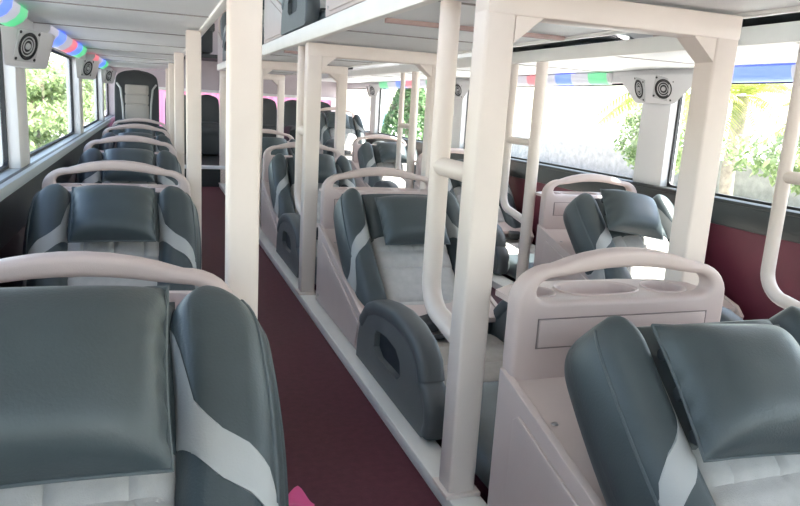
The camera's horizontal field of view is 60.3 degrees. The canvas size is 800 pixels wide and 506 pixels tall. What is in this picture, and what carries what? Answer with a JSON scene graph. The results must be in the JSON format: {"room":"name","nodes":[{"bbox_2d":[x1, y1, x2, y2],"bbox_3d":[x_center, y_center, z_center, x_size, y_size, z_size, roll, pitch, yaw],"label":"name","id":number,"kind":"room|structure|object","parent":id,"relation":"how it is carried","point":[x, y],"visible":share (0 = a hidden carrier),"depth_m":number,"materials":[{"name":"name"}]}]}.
{"room":"vehicle interior","nodes":[
{"label":"vehicle interior","id":0,"kind":"room"},
{"bbox_2d":[0,24,110,287],"bbox_3d":[-1.932,-1.002,3.696,0.080,2.700,12.300,-1,13,-20],"label":"wall","id":1,"kind":"structure","parent":0,"point":[14,247],"depth_m":2.79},
{"bbox_2d":[0,29,8,172],"bbox_3d":[-1.226,-0.368,1.704,0.018,0.560,2.420,-1,13,-20],"label":"window","id":2,"kind":"structure","parent":1,"relation":"in","point":[5,165],"depth_m":2.82,"materials":[{"name":"black rubber"}]},
{"bbox_2d":[0,0,28,26],"bbox_3d":[-1.135,-0.686,1.750,0.072,0.068,1.860,-1,13,-20],"label":"light strip","id":3,"kind":"object","parent":1,"relation":"attached to","point":[12,14],"visible":0.95,"depth_m":2.41,"materials":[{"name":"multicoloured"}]},
{"bbox_2d":[0,37,29,168],"bbox_3d":[-1.655,-0.654,2.930,0.088,0.568,0.240,-1,13,-20],"label":"trim","id":4,"kind":"structure","parent":1,"relation":"attached to","point":[14,77],"depth_m":2.86,"materials":[{"name":"white plastic"}]},
{"bbox_2d":[0,25,54,68],"bbox_3d":[-1.472,-0.816,2.784,0.135,0.136,0.620,-1,13,-20],"label":"speaker box","id":5,"kind":"object","parent":1,"relation":"attached to","point":[22,48],"visible":1,"depth_m":2.62,"materials":[{"name":"white plastic"}]},
{"bbox_2d":[30,50,74,156],"bbox_3d":[-2.096,-0.936,4.131,0.018,0.560,2.380,-1,13,-20],"label":"window","id":6,"kind":"structure","parent":1,"relation":"in","point":[36,151],"depth_m":5.09,"materials":[{"name":"black metal"}]},
{"bbox_2d":[0,115,113,249],"bbox_3d":[-1.915,-0.459,3.829,0.025,0.225,12.300,-1,13,-20],"label":"trim","id":7,"kind":"structure","parent":1,"relation":"attached to","point":[14,209],"depth_m":2.88,"materials":[{"name":"black plastic"}]},
{"bbox_2d":[0,115,114,201],"bbox_3d":[-1.929,-0.545,3.804,0.105,0.043,12.300,-1,13,-20],"label":"trim","id":8,"kind":"structure","parent":1,"relation":"attached to","point":[11,185],"depth_m":3.36,"materials":[{"name":"grey plastic"}]},
{"bbox_2d":[33,23,86,57],"bbox_3d":[-1.956,-1.221,4.039,0.072,0.068,1.920,-1,13,-20],"label":"light strip","id":9,"kind":"object","parent":1,"relation":"attached to","point":[62,42],"visible":0.87,"depth_m":3.78,"materials":[{"name":"multicoloured"}]},
{"bbox_2d":[66,58,83,133],"bbox_3d":[-2.518,-1.217,5.339,0.088,0.568,0.240,-1,13,-20],"label":"trim","id":10,"kind":"structure","parent":1,"relation":"attached to","point":[77,82],"depth_m":5.25,"materials":[{"name":"white"}]},
{"bbox_2d":[76,58,99,79],"bbox_3d":[-2.336,-1.379,5.193,0.135,0.136,0.620,-1,13,-20],"label":"speaker box","id":11,"kind":"object","parent":1,"relation":"attached to","point":[86,69],"visible":1,"depth_m":5.03,"materials":[{"name":"grey"}]},
{"bbox_2d":[94,69,104,120],"bbox_3d":[-3.375,-1.776,7.729,0.088,0.568,0.240,-1,13,-20],"label":"trim","id":12,"kind":"structure","parent":1,"relation":"attached to","point":[100,84],"depth_m":7.63,"materials":[{"name":"white"}]},
{"bbox_2d":[27,0,208,63],"bbox_3d":[-1.197,-0.957,2.829,0.725,0.004,8.562,-1,13,-20],"label":"trim","id":13,"kind":"structure","parent":1,"relation":"attached to","point":[27,0],"depth_m":3.21,"materials":[{"name":"grey"}]},
{"bbox_2d":[13,0,220,69],"bbox_3d":[-1.406,-1.125,3.421,0.730,0.055,11.500,-1,13,-20],"label":"ceiling","id":14,"kind":"structure","parent":0,"point":[41,12],"depth_m":2.98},
{"bbox_2d":[182,0,225,55],"bbox_3d":[-1.103,-1.159,3.685,0.030,0.068,11.200,-1,13,-20],"label":"rail","id":15,"kind":"object","parent":14,"relation":"attached to","point":[220,8],"visible":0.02,"depth_m":2.44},
{"bbox_2d":[105,10,335,137],"bbox_3d":[-2.444,-2.380,9.923,3.320,2.650,0.080,-1,13,-20],"label":"wall","id":16,"kind":"structure","parent":0,"point":[210,77],"depth_m":9.76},
{"bbox_2d":[184,154,224,186],"bbox_3d":[-2.086,-1.120,8.970,3.160,0.224,2.450,-1,13,-20],"label":"trim","id":17,"kind":"structure","parent":16,"relation":"attached to","point":[209,177],"depth_m":7.71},
{"bbox_2d":[114,70,158,126],"bbox_3d":[-3.233,-1.735,8.466,0.520,1.010,0.702,-1,13,-20],"label":"seat","id":18,"kind":"object","parent":17,"relation":"on","point":[136,92],"visible":0.73,"depth_m":8.57,"materials":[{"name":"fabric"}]},
{"bbox_2d":[201,95,218,154],"bbox_3d":[-2.542,-1.714,9.153,0.310,0.760,0.702,-1,13,-20],"label":"seat","id":19,"kind":"object","parent":17,"relation":"on","point":[209,103],"visible":0.62,"depth_m":8.95,"materials":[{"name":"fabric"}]},
{"bbox_2d":[262,98,276,136],"bbox_3d":[-1.807,-1.725,9.414,0.310,0.760,0.702,-1,13,-20],"label":"seat","id":20,"kind":"object","parent":17,"relation":"on","point":[269,106],"visible":0.48,"depth_m":9.55,"materials":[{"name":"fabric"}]},
{"bbox_2d":[284,100,296,140],"bbox_3d":[-1.440,-1.731,9.544,0.310,0.760,0.702,-1,13,-20],"label":"seat","id":21,"kind":"object","parent":17,"relation":"on","point":[289,105],"visible":0.42,"depth_m":9.64,"materials":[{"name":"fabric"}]},
{"bbox_2d":[319,107,383,162],"bbox_3d":[-0.603,-1.412,8.350,0.650,0.666,2.002,-1,13,-20],"label":"seat","id":22,"kind":"object","parent":17,"relation":"on","point":[354,129],"visible":0.48,"depth_m":8.61,"materials":[{"name":"leather"}]},
{"bbox_2d":[326,112,349,127],"bbox_3d":[-0.778,-1.672,8.653,0.293,0.193,0.199,2,12,-18],"label":"pillow","id":23,"kind":"object","parent":22,"relation":"on","point":[330,116],"depth_m":8.60,"materials":[{"name":"grey leather"}]},
{"bbox_2d":[184,54,352,69],"bbox_3d":[-1.902,-2.647,9.550,2.380,0.050,0.850,-1,13,-20],"label":"trim","id":24,"kind":"structure","parent":16,"relation":"attached to","point":[204,57],"depth_m":8.94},
{"bbox_2d":[201,23,214,53],"bbox_3d":[-2.618,-3.017,9.039,0.310,0.760,0.702,-1,13,-20],"label":"seat","id":25,"kind":"object","parent":24,"relation":"on","point":[207,38],"visible":0.13,"depth_m":8.83,"materials":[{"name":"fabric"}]},
{"bbox_2d":[201,187,515,505],"bbox_3d":[-0.488,0.067,4.518,3.320,0.060,12.400,-1,13,-20],"label":"floor","id":26,"kind":"structure","parent":0,"point":[339,449],"depth_m":2.25,"materials":[{"name":"red carpet"}]},
{"bbox_2d":[22,160,201,290],"bbox_3d":[-0.940,0.110,2.243,0.664,0.666,2.016,-1,13,-20],"label":"seat","id":27,"kind":"object","parent":26,"relation":"on","point":[158,222],"visible":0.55,"depth_m":2.55,"materials":[{"name":"grey leather"}]},
{"bbox_2d":[69,185,154,240],"bbox_3d":[-1.066,-0.151,2.564,0.293,0.193,0.199,-1,13,-20],"label":"pillow","id":28,"kind":"object","parent":27,"relation":"on","point":[96,212],"depth_m":2.51,"materials":[{"name":"grey leather"}]},
{"bbox_2d":[57,183,176,187],"bbox_3d":[-1.240,-0.291,3.050,0.570,0.014,0.150,-1,13,-20],"label":"tray","id":29,"kind":"object","parent":27,"relation":"on","point":[63,184],"depth_m":3.06,"materials":[{"name":"beige plastic"}]},
{"bbox_2d":[75,135,181,184],"bbox_3d":[-1.550,-0.287,3.943,0.664,0.666,2.016,-1,13,-20],"label":"seat","id":30,"kind":"object","parent":26,"relation":"on","point":[164,159],"visible":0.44,"depth_m":4.28,"materials":[{"name":"grey leather"}]},
{"bbox_2d":[104,148,153,180],"bbox_3d":[-1.676,-0.549,4.265,0.293,0.193,0.199,-1,13,-20],"label":"pillow","id":31,"kind":"object","parent":30,"relation":"on","point":[127,154],"depth_m":4.22,"materials":[{"name":"grey leather"}]},
{"bbox_2d":[98,124,172,151],"bbox_3d":[-2.156,-0.682,5.635,0.664,0.666,2.016,-1,13,-20],"label":"seat","id":32,"kind":"object","parent":26,"relation":"on","point":[166,138],"visible":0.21,"depth_m":6.00,"materials":[{"name":"grey plastic"}]},
{"bbox_2d":[118,132,153,150],"bbox_3d":[-2.282,-0.944,5.957,0.293,0.193,0.199,-1,13,-20],"label":"pillow","id":33,"kind":"object","parent":32,"relation":"on","point":[139,145],"depth_m":5.91,"materials":[{"name":"grey leather"}]},
{"bbox_2d":[110,118,167,135],"bbox_3d":[-2.680,-1.024,7.097,0.664,0.666,2.016,-1,13,-20],"label":"seat","id":34,"kind":"object","parent":26,"relation":"on","point":[156,133],"visible":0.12,"depth_m":7.59,"materials":[{"name":"grey plastic"}]},
{"bbox_2d":[125,125,152,133],"bbox_3d":[-2.806,-1.286,7.418,0.293,0.193,0.199,-1,13,-20],"label":"pillow","id":35,"kind":"object","parent":34,"relation":"on","point":[129,129],"depth_m":7.36,"materials":[{"name":"grey leather"}]},
{"bbox_2d":[0,251,288,505],"bbox_3d":[-0.340,0.483,0.545,0.669,0.703,2.002,-1,13,-20],"label":"seat","id":36,"kind":"object","parent":26,"relation":"on","point":[111,395],"visible":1,"depth_m":0.91,"materials":[{"name":"grey leather"}]},
{"bbox_2d":[0,285,170,484],"bbox_3d":[-0.456,0.154,0.859,0.322,0.205,0.211,-1,13,-20],"label":"pillow","id":37,"kind":"object","parent":36,"relation":"on","point":[85,391],"depth_m":0.82,"materials":[{"name":"grey leather"}]},
{"bbox_2d":[262,129,295,177],"bbox_3d":[-1.084,-0.730,6.162,0.650,0.666,2.002,-1,13,-20],"label":"seat","id":38,"kind":"object","parent":26,"relation":"on","point":[267,142],"visible":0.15,"depth_m":6.46,"materials":[{"name":"grey plastic"}]},
{"bbox_2d":[262,137,287,157],"bbox_3d":[-1.202,-0.992,6.485,0.293,0.193,0.199,-1,13,-20],"label":"pillow","id":39,"kind":"object","parent":38,"relation":"on","point":[267,142],"depth_m":6.43,"materials":[{"name":"grey leather"}]},
{"bbox_2d":[288,486,314,505],"bbox_3d":[-0.270,0.628,1.730,0.070,0.030,0.090,14,16,40],"label":"paper scrap","id":40,"kind":"object","parent":26,"relation":"on","point":[296,497],"visible":0.77,"depth_m":1.75,"materials":[{"name":"pink"}]},
{"bbox_2d":[261,142,355,283],"bbox_3d":[-0.458,-0.322,4.415,0.650,0.666,2.002,-1,13,-20],"label":"seat","id":41,"kind":"object","parent":26,"relation":"on","point":[280,218],"visible":0.41,"depth_m":4.67,"materials":[{"name":"grey plastic"}]},
{"bbox_2d":[293,154,338,182],"bbox_3d":[-0.576,-0.584,4.738,0.293,0.193,0.199,-1,13,-20],"label":"pillow","id":42,"kind":"object","parent":41,"relation":"on","point":[327,167],"depth_m":4.70,"materials":[{"name":"grey leather"}]},
{"bbox_2d":[219,183,486,505],"bbox_3d":[-0.416,0.263,3.366,0.090,0.042,9.550,-1,13,-20],"label":"rail","id":43,"kind":"object","parent":26,"relation":"on","point":[425,455],"visible":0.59,"depth_m":2.36,"materials":[{"name":"white metal"}]},
{"bbox_2d":[219,71,284,183],"bbox_3d":[-1.669,-1.393,7.763,0.731,1.232,0.096,-1,13,-20],"label":"gantry","id":44,"kind":"object","parent":43,"relation":"on","point":[279,80],"visible":0.52,"depth_m":7.68,"materials":[{"name":"metal"}]},
{"bbox_2d":[259,60,347,226],"bbox_3d":[-0.772,-0.811,5.262,0.731,1.232,0.096,-1,13,-20],"label":"gantry","id":45,"kind":"object","parent":43,"relation":"on","point":[339,74],"visible":0.38,"depth_m":5.22,"materials":[{"name":"beige metal"}]},
{"bbox_2d":[295,42,436,294],"bbox_3d":[-0.146,-0.403,3.515,0.731,1.232,0.096,-1,13,-20],"label":"support frame","id":46,"kind":"object","parent":43,"relation":"on","point":[318,56],"visible":0.62,"depth_m":3.39,"materials":[{"name":"beige paint"}]},
{"bbox_2d":[294,46,304,213],"bbox_3d":[-0.479,-0.601,3.501,0.054,0.878,0.301,-1,13,-20],"label":"ladder","id":47,"kind":"object","parent":46,"relation":"attached to","point":[301,49],"visible":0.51,"depth_m":3.58,"materials":[{"name":"metal"}]},
{"bbox_2d":[432,0,742,499],"bbox_3d":[0.480,0.006,1.768,0.731,1.232,0.096,-1,13,-20],"label":"support frame","id":48,"kind":"object","parent":43,"relation":"on","point":[710,39],"visible":0.68,"depth_m":1.67,"materials":[{"name":"beige paint"}]},
{"bbox_2d":[422,0,462,342],"bbox_3d":[0.147,-0.193,1.754,0.054,0.878,0.301,-1,13,-20],"label":"ladder","id":49,"kind":"object","parent":48,"relation":"attached to","point":[442,168],"visible":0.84,"depth_m":1.83,"materials":[{"name":"white metal"}]},
{"bbox_2d":[351,134,417,187],"bbox_3d":[0.049,-0.741,6.532,0.660,0.666,2.011,-1,13,-20],"label":"seat","id":50,"kind":"object","parent":26,"relation":"on","point":[383,154],"visible":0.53,"depth_m":6.82,"materials":[{"name":"grey leather"}]},
{"bbox_2d":[377,142,406,162],"bbox_3d":[-0.066,-1.003,6.857,0.293,0.193,0.199,-1,13,-20],"label":"pillow","id":51,"kind":"object","parent":50,"relation":"on","point":[386,151],"depth_m":6.80,"materials":[{"name":"grey leather"}]},
{"bbox_2d":[316,167,507,488],"bbox_3d":[0.169,0.086,2.668,0.650,0.666,2.002,-1,13,-20],"label":"seat","id":52,"kind":"object","parent":26,"relation":"on","point":[370,251],"visible":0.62,"depth_m":2.83,"materials":[{"name":"grey leather"}]},
{"bbox_2d":[319,187,424,190],"bbox_3d":[-0.124,-0.315,3.477,0.570,0.014,0.150,-1,13,-20],"label":"tray","id":53,"kind":"object","parent":52,"relation":"on","point":[336,188],"depth_m":3.50,"materials":[{"name":"beige plastic"}]},
{"bbox_2d":[376,195,449,243],"bbox_3d":[0.057,-0.146,2.973,0.293,0.193,0.199,-1,13,-20],"label":"pillow","id":54,"kind":"object","parent":52,"relation":"on","point":[400,219],"depth_m":2.90,"materials":[{"name":"grey leather"}]},
{"bbox_2d":[436,334,503,385],"bbox_3d":[0.221,0.403,2.534,0.500,0.094,0.460,-1,13,-20],"label":"seat cushion","id":55,"kind":"object","parent":52,"relation":"on","point":[495,342],"depth_m":2.50,"materials":[{"name":"grey fabric"}]},
{"bbox_2d":[475,381,498,485],"bbox_3d":[0.390,0.509,2.062,0.500,0.084,0.560,-1,13,-20],"label":"cushion","id":56,"kind":"object","parent":52,"relation":"on","point":[488,403],"depth_m":1.93,"materials":[{"name":"grey leather"}]},
{"bbox_2d":[414,148,534,278],"bbox_3d":[0.675,-0.333,4.785,0.660,0.666,2.011,-1,13,-20],"label":"seat","id":57,"kind":"object","parent":26,"relation":"on","point":[508,228],"visible":0.21,"depth_m":4.73,"materials":[{"name":"grey leather"}]},
{"bbox_2d":[506,239,534,253],"bbox_3d":[0.731,-0.016,4.653,0.500,0.094,0.460,-1,13,-20],"label":"seat cushion","id":58,"kind":"object","parent":57,"relation":"on","point":[512,245],"depth_m":4.60,"materials":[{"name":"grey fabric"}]},
{"bbox_2d":[508,254,534,276],"bbox_3d":[0.900,0.090,4.181,0.500,0.084,0.560,-1,13,-20],"label":"cushion","id":59,"kind":"object","parent":57,"relation":"on","point":[512,258],"depth_m":4.13,"materials":[{"name":"grey leather"}]},
{"bbox_2d":[492,274,513,288],"bbox_3d":[0.699,0.246,3.761,0.125,0.042,9.550,-1,13,-20],"label":"rail","id":60,"kind":"object","parent":26,"relation":"on","point":[498,281],"visible":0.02,"depth_m":4.02,"materials":[{"name":"plastic"}]},
{"bbox_2d":[396,72,419,187],"bbox_3d":[0.044,-0.853,5.641,0.064,1.212,0.353,-1,13,-20],"label":"ladder","id":61,"kind":"object","parent":60,"relation":"on","point":[412,126],"visible":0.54,"depth_m":5.50,"materials":[{"name":"beige paint"}]},
{"bbox_2d":[500,62,548,278],"bbox_3d":[0.670,-0.445,3.894,0.064,1.212,0.353,-1,13,-20],"label":"ladder","id":62,"kind":"object","parent":60,"relation":"on","point":[533,143],"visible":0.94,"depth_m":3.79,"materials":[{"name":"white metal"}]},
{"bbox_2d":[760,43,799,308],"bbox_3d":[1.296,-0.036,2.148,0.064,1.212,0.353,-1,13,-20],"label":"ladder","id":63,"kind":"object","parent":60,"relation":"on","point":[785,177],"visible":0.98,"depth_m":2.24,"materials":[{"name":"white metal"}]},
{"bbox_2d":[533,173,743,321],"bbox_3d":[1.301,0.075,3.038,0.660,0.666,2.011,-1,13,-20],"label":"seat","id":64,"kind":"object","parent":26,"relation":"on","point":[570,222],"visible":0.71,"depth_m":3.35,"materials":[{"name":"grey leather"}]},
{"bbox_2d":[535,191,600,195],"bbox_3d":[1.012,-0.326,3.849,0.570,0.014,0.150,-1,13,-20],"label":"tray","id":65,"kind":"object","parent":64,"relation":"on","point":[541,193],"depth_m":3.81,"materials":[{"name":"beige plastic"}]},
{"bbox_2d":[601,189,662,238],"bbox_3d":[1.125,-0.194,3.328,0.293,0.193,0.199,10,10,-12],"label":"pillow","id":66,"kind":"object","parent":64,"relation":"on","point":[623,213],"depth_m":3.27,"materials":[{"name":"grey leather"}]},
{"bbox_2d":[487,247,799,505],"bbox_3d":[0.795,0.494,0.921,0.650,0.666,2.002,-1,13,-20],"label":"seat","id":67,"kind":"object","parent":26,"relation":"on","point":[612,392],"visible":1,"depth_m":1.26,"materials":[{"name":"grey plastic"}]},
{"bbox_2d":[495,279,696,301],"bbox_3d":[0.502,0.093,1.730,0.570,0.014,0.150,-1,13,-20],"label":"tray","id":68,"kind":"object","parent":67,"relation":"on","point":[595,288],"depth_m":1.75,"materials":[{"name":"beige plastic"}]},
{"bbox_2d":[655,323,799,458],"bbox_3d":[0.620,0.234,1.225,0.293,0.193,0.199,2,12,-18],"label":"pillow","id":69,"kind":"object","parent":67,"relation":"on","point":[728,391],"depth_m":1.16,"materials":[{"name":"grey leather"}]},
{"bbox_3d":[-0.939,0.272,3.181,0.114,0.040,9.550,-1,13,-20],"label":"rail","id":70,"kind":"object","parent":26,"relation":"on","visible":0},
{"bbox_2d":[168,63,174,147],"bbox_3d":[-2.155,-1.163,6.532,0.084,1.232,0.080,-1,13,-20],"label":"support post","id":71,"kind":"object","parent":70,"relation":"on","point":[170,65],"visible":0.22,"depth_m":6.45,"materials":[{"name":"metal"}]},
{"bbox_2d":[174,52,184,176],"bbox_3d":[-1.549,-0.768,4.840,0.084,1.232,0.080,-1,13,-20],"label":"support post","id":72,"kind":"object","parent":70,"relation":"on","point":[178,57],"visible":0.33,"depth_m":4.76,"materials":[{"name":"metal"}]},
{"bbox_2d":[185,30,201,269],"bbox_3d":[-0.939,-0.370,3.139,0.084,1.232,0.080,-1,13,-20],"label":"support post","id":73,"kind":"object","parent":70,"relation":"on","point":[192,37],"visible":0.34,"depth_m":3.06,"materials":[{"name":"beige paint"}]},
{"bbox_2d":[225,0,262,319],"bbox_3d":[-0.333,0.025,1.447,0.084,1.232,0.080,-1,13,-20],"label":"support post","id":74,"kind":"object","parent":70,"relation":"on","point":[243,17],"visible":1,"depth_m":1.37,"materials":[{"name":"beige paint"}]},
{"bbox_2d":[224,0,799,74],"bbox_3d":[-0.006,-0.976,3.114,0.710,0.055,9.950,-1,13,-20],"label":"ceiling","id":75,"kind":"structure","parent":0,"point":[431,12],"depth_m":2.42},
{"bbox_2d":[218,11,225,63],"bbox_3d":[-1.632,-2.442,7.632,0.650,0.666,2.002,-1,13,-20],"label":"seat","id":76,"kind":"object","parent":75,"relation":"on","point":[222,18],"visible":0.09,"depth_m":7.91,"materials":[{"name":"leather"}]},
{"bbox_2d":[264,0,325,43],"bbox_3d":[-0.380,-1.626,4.138,0.650,0.666,2.002,-1,13,-20],"label":"seat","id":77,"kind":"object","parent":75,"relation":"on","point":[281,17],"visible":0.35,"depth_m":3.97,"materials":[{"name":"grey plastic"}]},
{"bbox_2d":[217,0,440,70],"bbox_3d":[-0.402,-1.000,3.130,0.035,0.068,9.650,-1,13,-20],"label":"rail","id":78,"kind":"object","parent":75,"relation":"attached to","point":[368,11],"visible":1,"depth_m":2.54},
{"bbox_2d":[325,0,365,16],"bbox_3d":[0.247,-1.218,2.392,0.650,0.666,2.002,-1,13,-20],"label":"seat","id":79,"kind":"object","parent":75,"relation":"on","point":[332,6],"visible":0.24,"depth_m":2.92,"materials":[{"name":"grey plastic"}]},
{"bbox_2d":[271,0,475,73],"bbox_3d":[-0.049,-0.975,3.236,0.700,0.004,8.562,-1,13,-20],"label":"trim","id":80,"kind":"structure","parent":75,"relation":"attached to","point":[470,4],"depth_m":2.77,"materials":[{"name":"grey"}]},
{"bbox_2d":[284,18,564,53],"bbox_3d":[-0.043,-0.969,3.233,0.670,0.015,1.920,-1,13,-20],"label":"trim","id":81,"kind":"structure","parent":75,"relation":"attached to","point":[387,20],"depth_m":2.33,"materials":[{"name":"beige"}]},
{"bbox_2d":[284,6,799,75],"bbox_3d":[0.288,-1.009,3.375,0.030,0.065,9.650,-1,13,-20],"label":"rail","id":82,"kind":"object","parent":75,"relation":"attached to","point":[794,9],"visible":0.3,"depth_m":2.28,"materials":[{"name":"metal"}]},
{"bbox_2d":[322,43,798,82],"bbox_3d":[0.902,-1.161,4.240,0.690,0.055,11.500,-1,13,-20],"label":"ceiling","id":83,"kind":"structure","parent":0,"point":[774,54],"depth_m":3.42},
{"bbox_2d":[328,21,799,77],"bbox_3d":[0.774,-1.020,3.547,0.030,0.064,9.650,-1,13,-20],"label":"ceiling light strip","id":84,"kind":"object","parent":83,"relation":"attached to","point":[785,32],"visible":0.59,"depth_m":2.99,"materials":[{"name":"white plastic"}]},
{"bbox_2d":[513,34,633,51],"bbox_3d":[0.753,-1.637,4.508,0.660,0.666,2.011,-1,13,-20],"label":"seat","id":85,"kind":"object","parent":83,"relation":"on","point":[618,37],"visible":0.04,"depth_m":3.69,"materials":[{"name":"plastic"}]},
{"bbox_2d":[570,34,633,42],"bbox_3d":[0.978,-1.214,3.904,0.500,0.084,0.560,-1,13,-20],"label":"cushion","id":86,"kind":"object","parent":85,"relation":"on","point":[618,37],"depth_m":3.66,"materials":[{"name":"leather"}]},
{"bbox_2d":[653,12,799,36],"bbox_3d":[1.379,-1.228,2.762,0.660,0.666,2.011,-1,13,-20],"label":"seat","id":87,"kind":"object","parent":83,"relation":"on","point":[789,17],"visible":0.08,"depth_m":2.45,"materials":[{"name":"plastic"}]},
{"bbox_2d":[347,83,799,319],"bbox_3d":[1.121,-1.050,4.779,0.080,2.700,12.300,-1,13,-20],"label":"wall","id":88,"kind":"structure","parent":0,"point":[736,254],"depth_m":3.26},
{"bbox_2d":[369,89,382,132],"bbox_3d":[-0.306,-1.812,8.767,0.088,0.568,0.240,-1,13,-20],"label":"trim","id":89,"kind":"structure","parent":88,"relation":"attached to","point":[374,104],"depth_m":8.69,"materials":[{"name":"white"}]},
{"bbox_2d":[379,80,426,87],"bbox_3d":[0.068,-1.830,7.483,0.036,0.070,1.900,-1,13,-20],"label":"light strip","id":90,"kind":"object","parent":88,"relation":"attached to","point":[423,84],"visible":0.58,"depth_m":7.72,"materials":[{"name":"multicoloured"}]},
{"bbox_2d":[451,92,467,148],"bbox_3d":[0.558,-1.250,6.358,0.088,0.568,0.240,-1,13,-20],"label":"trim","id":91,"kind":"structure","parent":88,"relation":"attached to","point":[460,105],"depth_m":6.29,"materials":[{"name":"white"}]},
{"bbox_2d":[351,33,652,69],"bbox_3d":[1.103,-1.469,4.675,0.012,0.380,12.300,-1,13,-20],"label":"trim","id":92,"kind":"structure","parent":88,"relation":"attached to","point":[633,35],"depth_m":6.19,"materials":[{"name":"white"}]},
{"bbox_2d":[464,84,632,179],"bbox_3d":[1.014,-0.959,5.116,0.018,0.560,2.470,-1,13,-20],"label":"window","id":93,"kind":"structure","parent":88,"relation":"in","point":[552,164],"depth_m":4.68,"materials":[{"name":"black metal"}]},
{"bbox_2d":[517,73,612,85],"bbox_3d":[0.941,-1.261,5.046,0.036,0.070,1.960,-1,13,-20],"label":"light strip","id":94,"kind":"object","parent":88,"relation":"attached to","point":[589,78],"visible":0.48,"depth_m":4.49,"materials":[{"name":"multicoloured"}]},
{"bbox_2d":[347,64,795,87],"bbox_3d":[1.083,-1.194,4.732,0.020,0.066,12.300,-1,13,-20],"label":"trim","id":95,"kind":"structure","parent":88,"relation":"attached to","point":[616,75],"depth_m":4.01,"materials":[{"name":"white"}]},
{"bbox_2d":[365,131,799,243],"bbox_3d":[1.042,-0.551,4.867,0.025,0.130,12.300,-1,13,-20],"label":"trim","id":96,"kind":"structure","parent":88,"relation":"attached to","point":[756,221],"depth_m":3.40,"materials":[{"name":"black plastic"}]},
{"bbox_2d":[619,74,692,103],"bbox_3d":[1.382,-0.900,3.787,0.069,0.150,0.700,-1,13,-20],"label":"speaker box","id":97,"kind":"object","parent":88,"relation":"attached to","point":[660,88],"visible":1,"depth_m":3.72,"materials":[{"name":"white plastic"}]},
{"bbox_2d":[633,94,684,185],"bbox_3d":[1.451,-0.667,3.867,0.088,0.568,0.240,-1,13,-20],"label":"trim","id":98,"kind":"structure","parent":88,"relation":"attached to","point":[657,122],"depth_m":3.82,"materials":[{"name":"white plastic"}]},
{"bbox_2d":[666,82,799,210],"bbox_3d":[1.889,-0.388,2.675,0.018,0.560,2.360,-1,13,-20],"label":"window","id":99,"kind":"structure","parent":88,"relation":"in","point":[669,180],"depth_m":3.72,"materials":[{"name":"metal"}]},
{"bbox_2d":[692,65,795,82],"bbox_3d":[1.815,-0.691,2.610,0.036,0.070,1.940,-1,13,-20],"label":"light strip","id":100,"kind":"object","parent":88,"relation":"attached to","point":[777,73],"visible":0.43,"depth_m":3.09,"materials":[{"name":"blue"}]},
{"label":"outside","id":101,"kind":"structure","parent":0,"visible":0},
{"bbox_2d":[346,110,798,166],"bbox_3d":[191.117,-1.167,68.241,400.000,0.001,400.000,-1,13,-20],"label":"ground","id":102,"kind":"structure","parent":101,"point":[560,131],"depth_m":86.06,"materials":[{"name":"white"}]},
{"bbox_2d":[381,88,425,139],"bbox_3d":[0.304,-4.451,21.679,2.482,3.483,2.509,6,12,13],"label":"conical tree","id":103,"kind":"object","parent":102,"relation":"on","point":[391,118],"visible":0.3,"depth_m":21.28,"materials":[{"name":"green plant"}]},
{"bbox_2d":[511,135,799,207],"bbox_3d":[9.134,-1.660,17.027,0.250,0.950,30.000,-1,13,-20],"label":"wall","id":104,"kind":"structure","parent":102,"relation":"on","point":[598,158],"depth_m":22.89,"materials":[{"name":"stone"}]},
{"bbox_2d":[579,92,745,151],"bbox_3d":[4.357,-1.776,11.565,2.405,2.941,2.487,2,12,-4],"label":"palm tree","id":105,"kind":"object","parent":102,"relation":"on","point":[628,99],"visible":0.09,"depth_m":11.61,"materials":[{"name":"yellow plant"}]},
{"bbox_2d":[610,88,726,174],"bbox_3d":[6.753,-2.921,17.540,2.616,2.972,3.429,5,12,6],"label":"bushy tree","id":106,"kind":"object","parent":102,"relation":"on","point":[634,132],"visible":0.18,"depth_m":17.62,"materials":[{"name":"green plant"}]},
{"bbox_2d":[684,84,791,195],"bbox_3d":[7.601,-2.507,15.619,2.596,3.068,2.509,6,12,11],"label":"palm tree","id":107,"kind":"object","parent":102,"relation":"on","point":[738,116],"visible":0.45,"depth_m":15.37,"materials":[{"name":"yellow plant"}]},
{"bbox_2d":[721,94,799,196],"bbox_3d":[7.556,-1.768,12.334,3.429,2.972,2.616,10,14,30],"label":"bushy tree","id":108,"kind":"object","parent":102,"relation":"on","point":[771,163],"visible":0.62,"depth_m":12.27,"materials":[{"name":"green plant"}]},
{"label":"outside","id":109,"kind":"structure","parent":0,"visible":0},
{"bbox_2d":[40,111,105,136],"bbox_3d":[-142.238,4.017,-50.052,300.000,0.001,400.000,-1,13,-20],"label":"garden","id":110,"kind":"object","parent":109,"point":[88,122],"depth_m":37.80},
{"bbox_2d":[25,69,67,151],"bbox_3d":[-7.812,-2.356,12.447,2.855,2.279,3.196,12,15,35],"label":"bushy tree","id":111,"kind":"object","parent":110,"relation":"on","point":[37,116],"visible":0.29,"depth_m":12.76,"materials":[{"name":"green plant"}]},
{"bbox_2d":[25,59,90,136],"bbox_3d":[-11.438,-4.904,21.761,3.429,2.972,2.616,10,14,30],"label":"bushy tree","id":112,"kind":"object","parent":110,"relation":"on","point":[48,69],"visible":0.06,"depth_m":21.13,"materials":[{"name":"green plant"}]},
{"bbox_2d":[26,69,94,151],"bbox_3d":[-8.905,-3.336,16.756,3.196,2.279,2.855,-1,13,-20],"label":"bushy tree","id":113,"kind":"object","parent":110,"relation":"on","point":[53,87],"visible":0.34,"depth_m":16.47,"materials":[{"name":"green plant"}]},
{"bbox_2d":[60,69,104,125],"bbox_3d":[-14.436,-6.949,30.553,2.627,2.972,3.427,1,12,-10],"label":"bushy tree","id":114,"kind":"object","parent":110,"relation":"on","point":[90,97],"visible":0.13,"depth_m":30.90,"materials":[{"name":"green plant"}]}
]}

